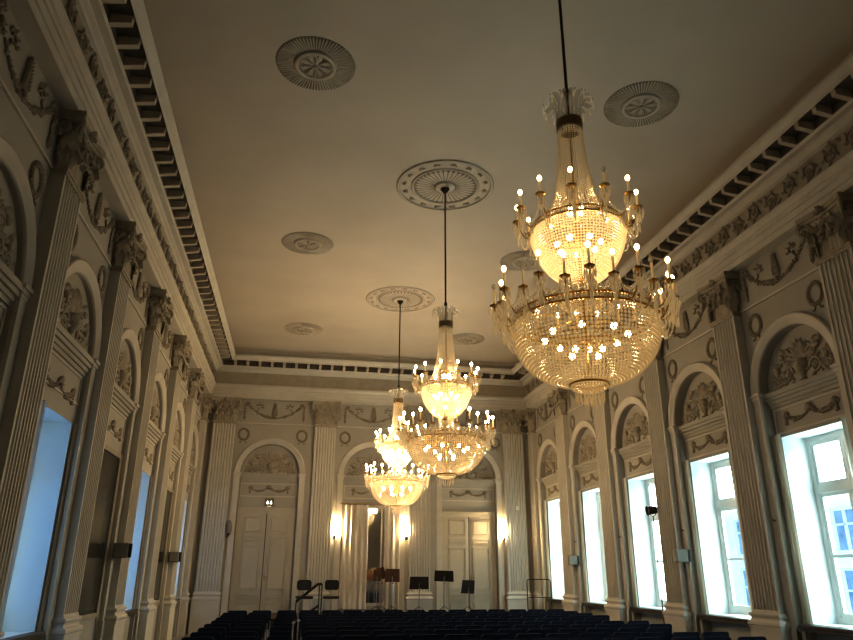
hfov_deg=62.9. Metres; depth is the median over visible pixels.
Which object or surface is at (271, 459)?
lunette
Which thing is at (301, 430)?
wreath
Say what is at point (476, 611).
chair
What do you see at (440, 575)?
music stand
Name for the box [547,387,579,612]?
fluted pilaster
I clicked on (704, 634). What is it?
chair
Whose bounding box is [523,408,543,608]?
fluted pilaster
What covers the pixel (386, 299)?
rosette
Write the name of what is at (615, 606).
fluted pilaster
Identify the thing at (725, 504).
window
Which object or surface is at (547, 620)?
chair
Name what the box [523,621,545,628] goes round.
chair
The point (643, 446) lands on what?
trim
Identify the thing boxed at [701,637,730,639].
chair
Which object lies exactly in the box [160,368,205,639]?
fluted pilaster
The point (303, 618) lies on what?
chair
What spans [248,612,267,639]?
chair
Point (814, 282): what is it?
wreath
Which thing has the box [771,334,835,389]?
relief
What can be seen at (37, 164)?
wreath
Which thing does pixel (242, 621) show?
chair
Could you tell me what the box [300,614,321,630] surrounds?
chair
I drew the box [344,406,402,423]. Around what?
garland
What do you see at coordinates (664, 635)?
chair
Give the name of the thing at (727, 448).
window frame
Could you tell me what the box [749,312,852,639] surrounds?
trim
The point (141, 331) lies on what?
wreath
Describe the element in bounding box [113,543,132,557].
loudspeaker
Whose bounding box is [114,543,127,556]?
grille
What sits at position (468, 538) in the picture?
door
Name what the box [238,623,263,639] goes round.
chair
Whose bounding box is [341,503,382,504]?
rail
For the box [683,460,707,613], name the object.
window curtain
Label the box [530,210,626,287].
basket
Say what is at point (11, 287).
trim
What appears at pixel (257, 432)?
wall
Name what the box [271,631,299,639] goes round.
chair
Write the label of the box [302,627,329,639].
chair
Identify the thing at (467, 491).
swag
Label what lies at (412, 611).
chair
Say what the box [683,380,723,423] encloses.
lunette
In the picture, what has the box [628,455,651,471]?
swag
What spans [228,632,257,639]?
chair
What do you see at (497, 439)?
wreath
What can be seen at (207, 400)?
fluted pilaster
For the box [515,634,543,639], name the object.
chair
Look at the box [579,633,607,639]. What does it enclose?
chair
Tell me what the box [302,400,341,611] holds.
fluted pilaster
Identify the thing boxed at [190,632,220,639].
chair
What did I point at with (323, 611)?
chair
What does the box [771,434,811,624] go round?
window curtain
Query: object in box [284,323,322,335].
rosette
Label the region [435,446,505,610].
trim
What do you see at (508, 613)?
chair
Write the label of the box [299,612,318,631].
chair
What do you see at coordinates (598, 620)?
chair
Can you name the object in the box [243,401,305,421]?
garland
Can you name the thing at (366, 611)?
chair
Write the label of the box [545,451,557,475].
lunette
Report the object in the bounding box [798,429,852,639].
window
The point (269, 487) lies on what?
swag
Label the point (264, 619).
chair
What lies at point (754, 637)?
chair
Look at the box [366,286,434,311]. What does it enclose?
ceiling medallion
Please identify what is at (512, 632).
chair
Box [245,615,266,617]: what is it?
chair
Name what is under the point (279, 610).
chair
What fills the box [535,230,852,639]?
wall
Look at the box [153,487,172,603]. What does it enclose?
window
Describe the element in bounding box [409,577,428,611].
music stand
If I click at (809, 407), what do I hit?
swag
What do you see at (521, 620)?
chair
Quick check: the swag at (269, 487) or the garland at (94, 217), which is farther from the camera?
the swag at (269, 487)
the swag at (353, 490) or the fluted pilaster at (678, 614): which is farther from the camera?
the swag at (353, 490)
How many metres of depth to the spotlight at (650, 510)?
15.51 m
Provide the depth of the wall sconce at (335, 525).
22.40 m
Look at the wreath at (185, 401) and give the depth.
19.21 m
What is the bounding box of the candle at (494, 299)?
[493,290,495,302]
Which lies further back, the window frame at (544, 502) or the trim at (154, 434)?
the window frame at (544, 502)
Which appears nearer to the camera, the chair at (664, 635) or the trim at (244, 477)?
the chair at (664, 635)
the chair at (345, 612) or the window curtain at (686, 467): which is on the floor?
the chair at (345, 612)
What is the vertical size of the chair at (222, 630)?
0.861 m
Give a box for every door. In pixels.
[228,507,295,631]
[442,511,497,611]
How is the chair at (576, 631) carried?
on the floor
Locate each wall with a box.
[0,4,202,639]
[186,400,534,633]
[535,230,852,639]
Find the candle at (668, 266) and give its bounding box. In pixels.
[667,263,670,277]
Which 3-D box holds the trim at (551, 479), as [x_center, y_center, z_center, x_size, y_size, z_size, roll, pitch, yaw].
[4.048,6.743,22.091,0.260,5.940,2.340,4,-20,-10]
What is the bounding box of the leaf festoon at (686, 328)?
[664,297,711,349]
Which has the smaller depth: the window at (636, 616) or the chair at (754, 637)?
the chair at (754, 637)
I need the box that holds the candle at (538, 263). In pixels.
[537,256,539,270]
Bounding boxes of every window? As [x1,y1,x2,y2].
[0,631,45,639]
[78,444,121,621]
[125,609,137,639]
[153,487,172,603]
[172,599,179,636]
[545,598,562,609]
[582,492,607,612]
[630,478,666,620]
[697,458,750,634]
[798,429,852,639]
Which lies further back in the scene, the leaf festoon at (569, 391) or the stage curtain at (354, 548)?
the stage curtain at (354, 548)
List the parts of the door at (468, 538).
panel, panel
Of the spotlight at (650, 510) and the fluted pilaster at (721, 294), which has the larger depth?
the spotlight at (650, 510)
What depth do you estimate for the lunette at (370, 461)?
23.59 m
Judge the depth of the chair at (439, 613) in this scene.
17.22 m
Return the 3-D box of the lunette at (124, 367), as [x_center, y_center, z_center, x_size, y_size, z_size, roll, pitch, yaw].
[-5.481,0.940,12.632,0.160,0.830,1.732,4,-20,-10]
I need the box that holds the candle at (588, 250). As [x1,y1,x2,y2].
[587,247,590,262]
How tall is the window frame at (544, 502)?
3.020 m
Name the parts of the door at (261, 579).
panel, panel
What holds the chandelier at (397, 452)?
hanging from the ceiling medallion at (385, 298)
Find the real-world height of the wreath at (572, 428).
0.506 m
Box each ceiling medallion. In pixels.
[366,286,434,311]
[396,159,493,210]
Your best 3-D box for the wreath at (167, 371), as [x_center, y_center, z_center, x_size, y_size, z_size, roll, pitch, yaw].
[-6.136,1.403,16.434,0.068,0.506,0.414,4,-20,-10]
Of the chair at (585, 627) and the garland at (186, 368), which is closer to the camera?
the chair at (585, 627)
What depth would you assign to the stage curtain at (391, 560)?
22.57 m
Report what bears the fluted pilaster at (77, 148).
attached to the wall at (29, 576)
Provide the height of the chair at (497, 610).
0.861 m
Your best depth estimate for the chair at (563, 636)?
11.14 m
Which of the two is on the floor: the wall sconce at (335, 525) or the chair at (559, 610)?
the chair at (559, 610)
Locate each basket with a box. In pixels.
[380,444,414,466]
[421,383,470,418]
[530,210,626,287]
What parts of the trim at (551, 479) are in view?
panel frame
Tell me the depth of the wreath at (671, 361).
15.51 m
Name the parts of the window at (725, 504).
sill, sash, frame, sash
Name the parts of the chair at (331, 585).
seat, backrest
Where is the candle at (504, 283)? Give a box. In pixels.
[503,272,505,285]
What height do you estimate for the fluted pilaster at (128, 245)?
7.233 m
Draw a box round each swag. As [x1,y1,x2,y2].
[45,367,75,405]
[107,420,122,441]
[144,448,152,464]
[169,467,173,480]
[248,485,289,493]
[351,488,388,494]
[449,490,486,498]
[548,485,558,495]
[582,473,598,485]
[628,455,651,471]
[691,431,727,452]
[782,395,839,425]
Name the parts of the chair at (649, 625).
backrest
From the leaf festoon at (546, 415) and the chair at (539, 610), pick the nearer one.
the chair at (539, 610)
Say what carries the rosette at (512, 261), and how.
attached to the ceiling
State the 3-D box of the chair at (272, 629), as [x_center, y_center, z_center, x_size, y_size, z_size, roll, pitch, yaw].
[-2.547,5.878,12.325,0.470,0.861,0.552,3,-20,-9]
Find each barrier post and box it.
[291,621,294,639]
[296,619,299,639]
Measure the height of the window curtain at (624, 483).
3.020 m
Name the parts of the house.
pane, pane, pane, pane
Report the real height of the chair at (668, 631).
0.861 m
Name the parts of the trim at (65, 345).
panel frame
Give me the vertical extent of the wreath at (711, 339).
0.506 m
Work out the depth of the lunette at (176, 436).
18.34 m
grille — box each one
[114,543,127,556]
[569,556,576,563]
[676,549,687,560]
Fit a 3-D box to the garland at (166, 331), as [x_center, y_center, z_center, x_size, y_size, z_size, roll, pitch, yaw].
[-5.989,0.369,15.983,0.092,0.640,1.887,4,-20,-10]
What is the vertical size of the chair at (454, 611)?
0.861 m
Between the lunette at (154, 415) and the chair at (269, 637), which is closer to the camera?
the chair at (269, 637)
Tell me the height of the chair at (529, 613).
0.861 m
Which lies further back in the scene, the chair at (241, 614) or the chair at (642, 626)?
the chair at (241, 614)
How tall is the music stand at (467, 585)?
0.955 m
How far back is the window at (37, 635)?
8.77 m
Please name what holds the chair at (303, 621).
on the floor
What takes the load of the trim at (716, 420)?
attached to the wall at (820, 596)
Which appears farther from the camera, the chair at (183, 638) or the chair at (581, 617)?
the chair at (581, 617)
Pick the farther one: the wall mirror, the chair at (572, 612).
the wall mirror
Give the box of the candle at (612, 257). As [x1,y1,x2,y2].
[611,255,614,269]
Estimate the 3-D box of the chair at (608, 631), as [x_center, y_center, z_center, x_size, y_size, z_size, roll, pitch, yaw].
[2.991,5.903,12.325,0.470,0.861,0.552,3,-20,-9]
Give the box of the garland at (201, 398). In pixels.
[197,392,202,412]
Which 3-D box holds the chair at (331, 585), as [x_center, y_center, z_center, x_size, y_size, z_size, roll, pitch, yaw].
[-2.816,8.187,20.585,0.480,0.941,0.520,2,-20,-5]
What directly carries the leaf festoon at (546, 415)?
attached to the wall at (820, 596)
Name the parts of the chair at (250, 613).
backrest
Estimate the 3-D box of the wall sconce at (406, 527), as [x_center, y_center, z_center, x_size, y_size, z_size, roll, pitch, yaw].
[-0.650,6.928,22.850,0.180,0.530,0.220,4,-20,-10]
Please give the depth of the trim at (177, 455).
18.35 m
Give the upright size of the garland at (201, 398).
0.640 m
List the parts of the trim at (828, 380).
panel frame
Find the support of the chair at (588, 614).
on the floor
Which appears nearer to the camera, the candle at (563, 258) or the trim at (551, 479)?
the candle at (563, 258)
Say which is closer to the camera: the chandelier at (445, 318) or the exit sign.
the chandelier at (445, 318)
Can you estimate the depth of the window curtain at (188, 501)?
20.80 m
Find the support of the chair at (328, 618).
on the floor
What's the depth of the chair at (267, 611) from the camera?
17.40 m
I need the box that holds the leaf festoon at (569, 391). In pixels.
[568,381,586,406]
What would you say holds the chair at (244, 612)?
on the floor
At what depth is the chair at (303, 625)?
13.16 m
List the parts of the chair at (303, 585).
seat, backrest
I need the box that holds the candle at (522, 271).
[521,269,523,283]
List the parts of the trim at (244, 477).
panel frame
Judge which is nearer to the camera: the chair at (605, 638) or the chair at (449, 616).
the chair at (605, 638)
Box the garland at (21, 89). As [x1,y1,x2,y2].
[0,0,58,148]
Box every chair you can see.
[181,637,213,639]
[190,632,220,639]
[197,627,225,639]
[204,624,229,637]
[211,620,235,631]
[215,617,237,626]
[220,615,241,624]
[222,613,242,620]
[228,610,246,619]
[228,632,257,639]
[233,627,260,639]
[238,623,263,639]
[240,620,263,639]
[244,617,266,639]
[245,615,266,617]
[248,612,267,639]
[252,610,270,635]
[267,636,298,639]
[270,627,296,635]
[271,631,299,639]
[272,623,296,627]
[273,620,296,623]
[275,617,296,619]
[276,615,296,617]
[277,610,295,612]
[277,612,296,614]
[295,580,312,612]
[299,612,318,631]
[300,610,318,612]
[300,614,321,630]
[300,617,322,638]
[300,623,325,639]
[301,620,324,624]
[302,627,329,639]
[303,631,331,639]
[305,636,335,639]
[322,580,338,610]
[322,610,339,616]
[323,614,343,623]
[326,617,347,626]
[328,620,351,629]
[343,610,361,616]
[364,610,382,613]
[385,610,402,613]
[392,612,410,616]
[407,610,424,613]
[428,610,445,613]
[434,612,452,615]
[442,614,461,618]
[449,609,465,613]
[455,611,473,615]
[466,614,484,618]
[470,609,486,613]
[479,611,496,615]
[488,609,504,612]
[497,629,524,638]
[498,611,515,615]
[499,616,519,621]
[509,609,525,612]
[509,613,528,617]
[509,618,530,624]
[513,625,537,633]
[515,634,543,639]
[521,611,538,615]
[521,616,540,620]
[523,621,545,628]
[527,629,553,638]
[528,609,544,612]
[532,613,550,617]
[535,618,556,624]
[540,611,557,614]
[541,625,565,632]
[544,615,564,620]
[546,633,574,639]
[547,609,563,612]
[550,621,571,627]
[553,613,571,617]
[558,628,583,638]
[560,611,577,614]
[560,618,580,624]
[569,615,587,620]
[569,624,593,632]
[574,613,592,617]
[574,621,596,627]
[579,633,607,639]
[584,618,604,623]
[586,628,611,637]
[590,615,609,620]
[595,624,618,633]
[602,621,623,627]
[603,638,632,639]
[612,632,638,639]
[617,628,642,637]
[621,624,644,631]
[627,621,648,631]
[634,637,663,639]
[640,632,667,639]
[646,628,671,639]
[648,624,671,639]
[672,632,698,637]
[701,632,728,638]
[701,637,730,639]
[737,636,765,639]
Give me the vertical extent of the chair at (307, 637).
0.861 m
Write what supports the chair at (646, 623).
on the floor
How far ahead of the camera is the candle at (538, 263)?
5.69 m
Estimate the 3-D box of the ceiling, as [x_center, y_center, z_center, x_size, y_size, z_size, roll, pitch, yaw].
[0.358,-2.666,13.426,13.200,0.200,25.440,4,-20,-10]
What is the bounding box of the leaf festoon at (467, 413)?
[441,411,495,427]
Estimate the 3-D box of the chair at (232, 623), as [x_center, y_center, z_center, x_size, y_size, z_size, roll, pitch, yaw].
[-4.069,6.436,13.884,0.470,0.861,0.552,4,-20,-10]
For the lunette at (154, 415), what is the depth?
15.48 m
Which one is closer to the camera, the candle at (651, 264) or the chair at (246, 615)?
the candle at (651, 264)
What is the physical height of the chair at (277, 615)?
0.861 m
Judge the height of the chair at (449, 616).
0.861 m
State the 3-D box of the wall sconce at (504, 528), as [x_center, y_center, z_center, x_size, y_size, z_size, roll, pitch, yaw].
[2.607,7.141,23.399,0.180,0.530,0.220,4,-20,-10]
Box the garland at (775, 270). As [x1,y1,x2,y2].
[742,231,814,302]
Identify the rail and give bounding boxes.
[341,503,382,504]
[526,579,551,609]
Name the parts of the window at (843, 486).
sill, sash, sash, sash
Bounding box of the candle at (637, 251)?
[636,250,639,265]
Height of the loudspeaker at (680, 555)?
0.260 m
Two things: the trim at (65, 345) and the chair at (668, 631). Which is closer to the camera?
the trim at (65, 345)
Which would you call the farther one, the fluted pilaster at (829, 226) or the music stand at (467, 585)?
the music stand at (467, 585)
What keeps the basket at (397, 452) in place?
on the chandelier at (397, 452)
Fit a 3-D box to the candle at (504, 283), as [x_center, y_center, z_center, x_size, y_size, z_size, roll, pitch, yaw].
[0.670,-0.340,6.003,0.019,0.157,0.019,0,-20,1]
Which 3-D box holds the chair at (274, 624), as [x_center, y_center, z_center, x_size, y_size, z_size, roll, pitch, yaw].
[-2.707,6.200,13.216,0.470,0.861,0.552,3,-20,-7]
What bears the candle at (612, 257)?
on the chandelier at (566, 119)
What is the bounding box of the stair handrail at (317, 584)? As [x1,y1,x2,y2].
[295,583,322,614]
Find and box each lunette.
[0,188,16,273]
[59,282,89,352]
[115,349,131,397]
[150,390,159,427]
[173,418,179,448]
[190,440,193,464]
[244,451,295,473]
[346,454,394,475]
[444,460,491,479]
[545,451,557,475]
[579,434,596,462]
[623,412,648,446]
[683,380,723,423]
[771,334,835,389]
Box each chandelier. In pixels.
[364,300,429,514]
[397,187,495,487]
[489,0,681,409]
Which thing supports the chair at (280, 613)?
on the floor
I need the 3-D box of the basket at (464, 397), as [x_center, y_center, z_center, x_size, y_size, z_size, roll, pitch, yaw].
[0.338,1.424,11.955,0.876,0.511,0.876,7,-21,-18]
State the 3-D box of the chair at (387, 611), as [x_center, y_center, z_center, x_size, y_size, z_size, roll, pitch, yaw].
[-0.878,7.961,18.055,0.470,0.861,0.552,3,-20,-8]
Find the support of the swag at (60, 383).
attached to the wall at (29, 576)
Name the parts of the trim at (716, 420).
panel frame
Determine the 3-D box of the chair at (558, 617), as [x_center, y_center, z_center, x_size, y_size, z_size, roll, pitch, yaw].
[2.866,7.217,15.954,0.470,0.861,0.552,4,-20,-10]
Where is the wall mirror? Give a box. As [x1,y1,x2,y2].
[366,505,384,605]
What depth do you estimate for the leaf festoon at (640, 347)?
17.90 m
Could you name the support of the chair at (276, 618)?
on the floor
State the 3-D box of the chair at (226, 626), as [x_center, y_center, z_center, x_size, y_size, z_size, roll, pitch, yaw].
[-3.922,6.112,12.988,0.470,0.861,0.552,4,-20,-10]
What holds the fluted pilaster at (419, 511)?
attached to the wall at (257, 432)
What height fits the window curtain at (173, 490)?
2.839 m
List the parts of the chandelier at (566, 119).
candle arm, bead chain, candle arm, candle arm, bead chain, bead chain, candle arm, candle arm, candle arm, bead chain, bead chain, candle arm, candle arm, bead chain, bead chain, rod, candle arm, candle arm, bead chain, bead chain, candle arm, bead chain, candle arm, candle arm, bead chain, candle arm, bead chain, candle arm, bead chain, candle arm, bead chain, candle arm, candle arm, bead chain, candle arm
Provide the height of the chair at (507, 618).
0.861 m
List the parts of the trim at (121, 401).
panel frame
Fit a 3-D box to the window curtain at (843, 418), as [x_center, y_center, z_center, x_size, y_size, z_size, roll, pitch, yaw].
[6.373,2.869,10.075,0.076,3.020,0.259,4,-20,-10]
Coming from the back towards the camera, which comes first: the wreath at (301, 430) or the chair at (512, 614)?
the wreath at (301, 430)
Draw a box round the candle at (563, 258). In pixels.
[562,257,565,272]
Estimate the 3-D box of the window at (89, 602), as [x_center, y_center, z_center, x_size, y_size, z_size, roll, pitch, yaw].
[-5.525,3.532,11.687,0.046,2.770,1.640,4,-20,-10]
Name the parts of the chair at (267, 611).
backrest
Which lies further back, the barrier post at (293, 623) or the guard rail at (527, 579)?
the guard rail at (527, 579)
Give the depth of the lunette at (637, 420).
17.30 m
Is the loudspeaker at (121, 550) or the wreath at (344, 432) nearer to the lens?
the loudspeaker at (121, 550)
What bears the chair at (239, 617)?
on the floor
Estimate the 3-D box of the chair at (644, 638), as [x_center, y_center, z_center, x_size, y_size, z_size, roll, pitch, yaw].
[3.317,5.280,10.602,0.470,0.861,0.552,4,-20,-9]
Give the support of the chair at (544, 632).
on the floor
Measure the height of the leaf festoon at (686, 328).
0.640 m
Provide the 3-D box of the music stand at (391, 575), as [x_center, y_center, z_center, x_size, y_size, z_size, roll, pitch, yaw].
[-1.019,8.193,21.070,0.528,1.267,0.491,2,-20,-6]
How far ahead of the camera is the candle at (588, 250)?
5.54 m
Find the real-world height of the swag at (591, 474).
0.290 m
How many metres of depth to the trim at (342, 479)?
22.85 m
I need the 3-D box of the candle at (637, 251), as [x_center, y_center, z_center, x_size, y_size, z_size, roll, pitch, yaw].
[1.696,-0.486,5.587,0.019,0.157,0.019,19,-27,-41]
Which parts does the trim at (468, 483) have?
panel frame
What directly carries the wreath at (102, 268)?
attached to the wall at (29, 576)
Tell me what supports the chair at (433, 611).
on the floor
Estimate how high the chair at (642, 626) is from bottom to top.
0.861 m
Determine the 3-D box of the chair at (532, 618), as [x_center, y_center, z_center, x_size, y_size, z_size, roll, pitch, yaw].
[2.313,7.185,15.873,0.470,0.861,0.552,4,-20,-11]
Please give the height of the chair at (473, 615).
0.861 m
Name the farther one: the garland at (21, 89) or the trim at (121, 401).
the trim at (121, 401)
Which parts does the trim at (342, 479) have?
panel frame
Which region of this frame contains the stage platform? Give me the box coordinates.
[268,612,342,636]
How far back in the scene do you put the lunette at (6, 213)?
7.50 m
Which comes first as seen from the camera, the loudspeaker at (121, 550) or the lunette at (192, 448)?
the loudspeaker at (121, 550)
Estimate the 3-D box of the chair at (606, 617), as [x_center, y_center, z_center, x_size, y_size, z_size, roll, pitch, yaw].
[3.943,7.287,16.134,0.470,0.861,0.552,4,-20,-9]
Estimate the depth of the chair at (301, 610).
17.60 m
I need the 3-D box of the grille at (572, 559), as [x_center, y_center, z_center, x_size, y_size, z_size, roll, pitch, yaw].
[4.174,6.830,19.834,0.216,0.230,0.014,0,-20,2]
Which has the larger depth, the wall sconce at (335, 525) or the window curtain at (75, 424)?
the wall sconce at (335, 525)
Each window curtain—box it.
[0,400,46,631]
[37,423,77,630]
[95,455,122,620]
[133,476,152,608]
[158,490,173,604]
[176,501,188,598]
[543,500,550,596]
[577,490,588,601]
[622,478,637,606]
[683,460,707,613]
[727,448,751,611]
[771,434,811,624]
[841,416,852,475]
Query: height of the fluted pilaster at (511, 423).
7.233 m
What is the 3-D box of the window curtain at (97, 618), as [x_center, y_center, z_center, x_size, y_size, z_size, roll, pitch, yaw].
[-5.684,3.862,12.520,0.035,2.839,0.096,4,-20,-10]
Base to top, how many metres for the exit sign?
0.252 m
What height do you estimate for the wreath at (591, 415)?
0.506 m
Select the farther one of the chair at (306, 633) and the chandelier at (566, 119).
the chair at (306, 633)
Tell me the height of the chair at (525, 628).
0.861 m
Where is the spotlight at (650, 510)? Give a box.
[645,506,664,623]
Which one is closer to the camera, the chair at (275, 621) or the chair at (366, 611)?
the chair at (275, 621)
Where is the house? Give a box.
[723,494,852,613]
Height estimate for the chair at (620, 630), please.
0.861 m
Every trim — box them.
[0,76,818,434]
[0,135,35,424]
[6,0,852,410]
[43,258,101,639]
[97,328,140,639]
[132,372,166,639]
[156,403,184,639]
[174,425,197,636]
[220,438,305,615]
[331,442,405,611]
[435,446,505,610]
[536,439,558,610]
[568,420,598,612]
[610,396,673,621]
[667,362,752,637]
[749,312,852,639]
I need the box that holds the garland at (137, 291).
[132,268,150,317]
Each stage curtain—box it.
[339,505,368,608]
[382,506,400,608]
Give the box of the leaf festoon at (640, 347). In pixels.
[609,347,640,372]
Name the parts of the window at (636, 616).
sill, sash, frame, sash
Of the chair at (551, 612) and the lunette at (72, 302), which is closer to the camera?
the lunette at (72, 302)
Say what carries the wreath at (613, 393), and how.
attached to the wall at (820, 596)
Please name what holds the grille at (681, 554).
attached to the loudspeaker at (680, 555)
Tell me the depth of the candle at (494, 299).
6.38 m
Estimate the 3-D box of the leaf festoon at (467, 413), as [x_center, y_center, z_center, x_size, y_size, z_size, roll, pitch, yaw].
[1.466,3.519,24.586,2.076,0.640,0.092,4,-20,-10]
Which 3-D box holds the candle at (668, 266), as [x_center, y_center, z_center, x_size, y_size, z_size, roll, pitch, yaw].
[2.024,-0.402,5.816,0.019,0.157,0.019,11,-23,-27]
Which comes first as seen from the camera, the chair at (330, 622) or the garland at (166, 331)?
the chair at (330, 622)
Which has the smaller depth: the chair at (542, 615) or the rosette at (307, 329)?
the chair at (542, 615)
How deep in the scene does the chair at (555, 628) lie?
12.99 m
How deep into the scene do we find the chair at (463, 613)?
17.34 m
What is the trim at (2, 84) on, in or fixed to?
attached to the wall at (820, 596)
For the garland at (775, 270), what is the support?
attached to the wall at (820, 596)
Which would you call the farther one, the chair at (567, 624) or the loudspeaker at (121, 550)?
the chair at (567, 624)
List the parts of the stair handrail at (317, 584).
rail, post, post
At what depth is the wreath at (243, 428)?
23.04 m
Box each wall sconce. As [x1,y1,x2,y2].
[226,520,231,537]
[333,522,337,538]
[404,523,408,539]
[502,525,506,540]
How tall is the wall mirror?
3.100 m
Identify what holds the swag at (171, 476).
attached to the wall at (29, 576)
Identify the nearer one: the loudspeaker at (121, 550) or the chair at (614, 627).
the loudspeaker at (121, 550)
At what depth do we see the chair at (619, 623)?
14.19 m
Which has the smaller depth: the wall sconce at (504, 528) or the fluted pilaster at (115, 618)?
the fluted pilaster at (115, 618)
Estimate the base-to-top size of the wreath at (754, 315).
0.506 m
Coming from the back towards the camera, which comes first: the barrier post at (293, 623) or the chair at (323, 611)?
the chair at (323, 611)
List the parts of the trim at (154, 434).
panel frame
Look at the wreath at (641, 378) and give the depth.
16.91 m
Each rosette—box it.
[275,36,355,90]
[282,232,332,254]
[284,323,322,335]
[379,292,420,306]
[415,171,474,201]
[449,333,484,344]
[500,251,540,270]
[603,81,679,126]
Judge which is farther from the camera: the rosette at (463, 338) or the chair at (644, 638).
the rosette at (463, 338)
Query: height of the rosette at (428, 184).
0.012 m
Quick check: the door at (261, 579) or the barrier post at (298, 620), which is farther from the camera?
the door at (261, 579)
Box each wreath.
[29,160,44,205]
[71,222,78,256]
[97,265,106,298]
[138,328,143,349]
[164,369,168,387]
[183,398,186,413]
[237,427,249,442]
[296,429,307,443]
[339,431,350,445]
[490,437,499,450]
[537,433,541,448]
[569,415,574,432]
[590,406,593,421]
[611,392,618,410]
[638,376,644,397]
[667,359,676,382]
[705,337,716,362]
[747,313,762,341]
[805,280,823,311]
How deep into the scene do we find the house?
26.04 m
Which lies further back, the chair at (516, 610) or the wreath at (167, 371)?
the chair at (516, 610)
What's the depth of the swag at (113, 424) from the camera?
12.45 m
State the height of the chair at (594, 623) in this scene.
0.861 m
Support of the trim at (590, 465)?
attached to the wall at (820, 596)
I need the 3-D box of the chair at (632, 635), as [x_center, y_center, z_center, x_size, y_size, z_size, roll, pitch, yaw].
[3.200,5.594,11.470,0.470,0.861,0.552,4,-20,-11]
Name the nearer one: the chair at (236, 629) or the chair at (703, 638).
the chair at (703, 638)
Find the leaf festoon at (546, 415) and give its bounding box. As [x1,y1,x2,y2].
[536,401,553,425]
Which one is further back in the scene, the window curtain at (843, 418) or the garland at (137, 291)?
the garland at (137, 291)
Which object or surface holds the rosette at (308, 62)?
attached to the ceiling
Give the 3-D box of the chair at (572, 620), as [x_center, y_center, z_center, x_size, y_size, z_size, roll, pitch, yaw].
[3.056,6.904,15.088,0.470,0.861,0.552,4,-20,-9]
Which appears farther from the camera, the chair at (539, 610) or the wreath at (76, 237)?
the chair at (539, 610)
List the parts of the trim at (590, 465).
panel frame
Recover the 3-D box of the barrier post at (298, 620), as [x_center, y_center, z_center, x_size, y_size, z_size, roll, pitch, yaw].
[-1.606,4.315,8.527,0.070,1.219,0.070,4,-20,-10]
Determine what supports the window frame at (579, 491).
hanging from the wall at (820, 596)
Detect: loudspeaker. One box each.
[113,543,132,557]
[168,552,181,561]
[568,555,579,564]
[673,549,690,561]
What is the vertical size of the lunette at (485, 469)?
0.830 m
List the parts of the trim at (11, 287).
panel frame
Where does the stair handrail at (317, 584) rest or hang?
on the floor
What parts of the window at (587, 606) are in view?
sill, frame, sash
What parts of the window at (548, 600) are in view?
sill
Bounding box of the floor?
[171,633,267,639]
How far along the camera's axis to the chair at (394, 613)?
17.02 m
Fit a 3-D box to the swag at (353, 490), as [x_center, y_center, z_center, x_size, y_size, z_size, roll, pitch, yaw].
[-1.860,5.741,23.317,1.360,0.290,0.083,4,-20,-10]
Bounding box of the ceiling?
[143,0,852,364]
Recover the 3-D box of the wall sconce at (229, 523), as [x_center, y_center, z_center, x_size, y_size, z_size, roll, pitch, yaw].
[-6.210,6.563,21.913,0.180,0.530,0.220,4,-20,-10]
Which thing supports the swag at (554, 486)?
attached to the wall at (820, 596)
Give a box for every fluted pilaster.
[0,108,105,637]
[49,220,147,639]
[103,289,173,639]
[136,335,191,639]
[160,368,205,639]
[177,393,213,635]
[188,396,241,634]
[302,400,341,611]
[405,405,434,611]
[498,409,532,610]
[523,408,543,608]
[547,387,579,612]
[583,360,626,623]
[630,331,692,632]
[697,271,791,639]
[795,191,852,433]
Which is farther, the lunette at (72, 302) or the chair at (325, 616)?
the chair at (325, 616)
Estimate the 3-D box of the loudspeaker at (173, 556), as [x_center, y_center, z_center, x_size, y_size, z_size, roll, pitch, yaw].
[-6.548,6.167,18.138,0.300,0.260,0.247,8,-21,-21]
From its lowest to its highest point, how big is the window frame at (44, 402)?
2.839 m
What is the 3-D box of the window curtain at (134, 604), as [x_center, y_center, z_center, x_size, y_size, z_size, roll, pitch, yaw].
[-6.218,4.865,15.297,0.035,2.839,0.096,4,-20,-10]
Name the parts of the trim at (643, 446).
panel frame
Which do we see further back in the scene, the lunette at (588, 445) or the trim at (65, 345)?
the lunette at (588, 445)
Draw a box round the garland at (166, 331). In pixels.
[161,325,173,359]
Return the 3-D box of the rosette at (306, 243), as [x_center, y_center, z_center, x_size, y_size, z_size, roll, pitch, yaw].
[-2.687,-1.692,15.741,1.159,0.080,1.159,-1,-20,4]
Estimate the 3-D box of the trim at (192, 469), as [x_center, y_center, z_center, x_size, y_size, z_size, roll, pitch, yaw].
[-7.091,6.013,20.214,0.200,5.940,2.340,4,-20,-10]
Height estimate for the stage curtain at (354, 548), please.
3.160 m
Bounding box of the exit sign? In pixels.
[265,498,273,505]
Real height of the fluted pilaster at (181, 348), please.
7.233 m
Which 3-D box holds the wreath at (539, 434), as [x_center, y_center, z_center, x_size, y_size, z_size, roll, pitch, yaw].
[3.875,4.136,23.854,0.068,0.506,0.414,4,-20,-10]
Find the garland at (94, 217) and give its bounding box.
[85,166,115,253]
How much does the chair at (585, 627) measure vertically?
0.861 m
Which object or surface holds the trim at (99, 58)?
attached to the wall at (820, 596)
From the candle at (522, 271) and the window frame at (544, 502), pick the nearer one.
the candle at (522, 271)
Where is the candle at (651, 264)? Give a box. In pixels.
[650,262,653,276]
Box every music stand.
[371,570,380,609]
[376,567,386,609]
[385,569,399,609]
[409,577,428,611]
[434,570,453,609]
[460,580,474,609]
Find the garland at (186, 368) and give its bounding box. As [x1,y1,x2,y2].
[181,361,190,389]

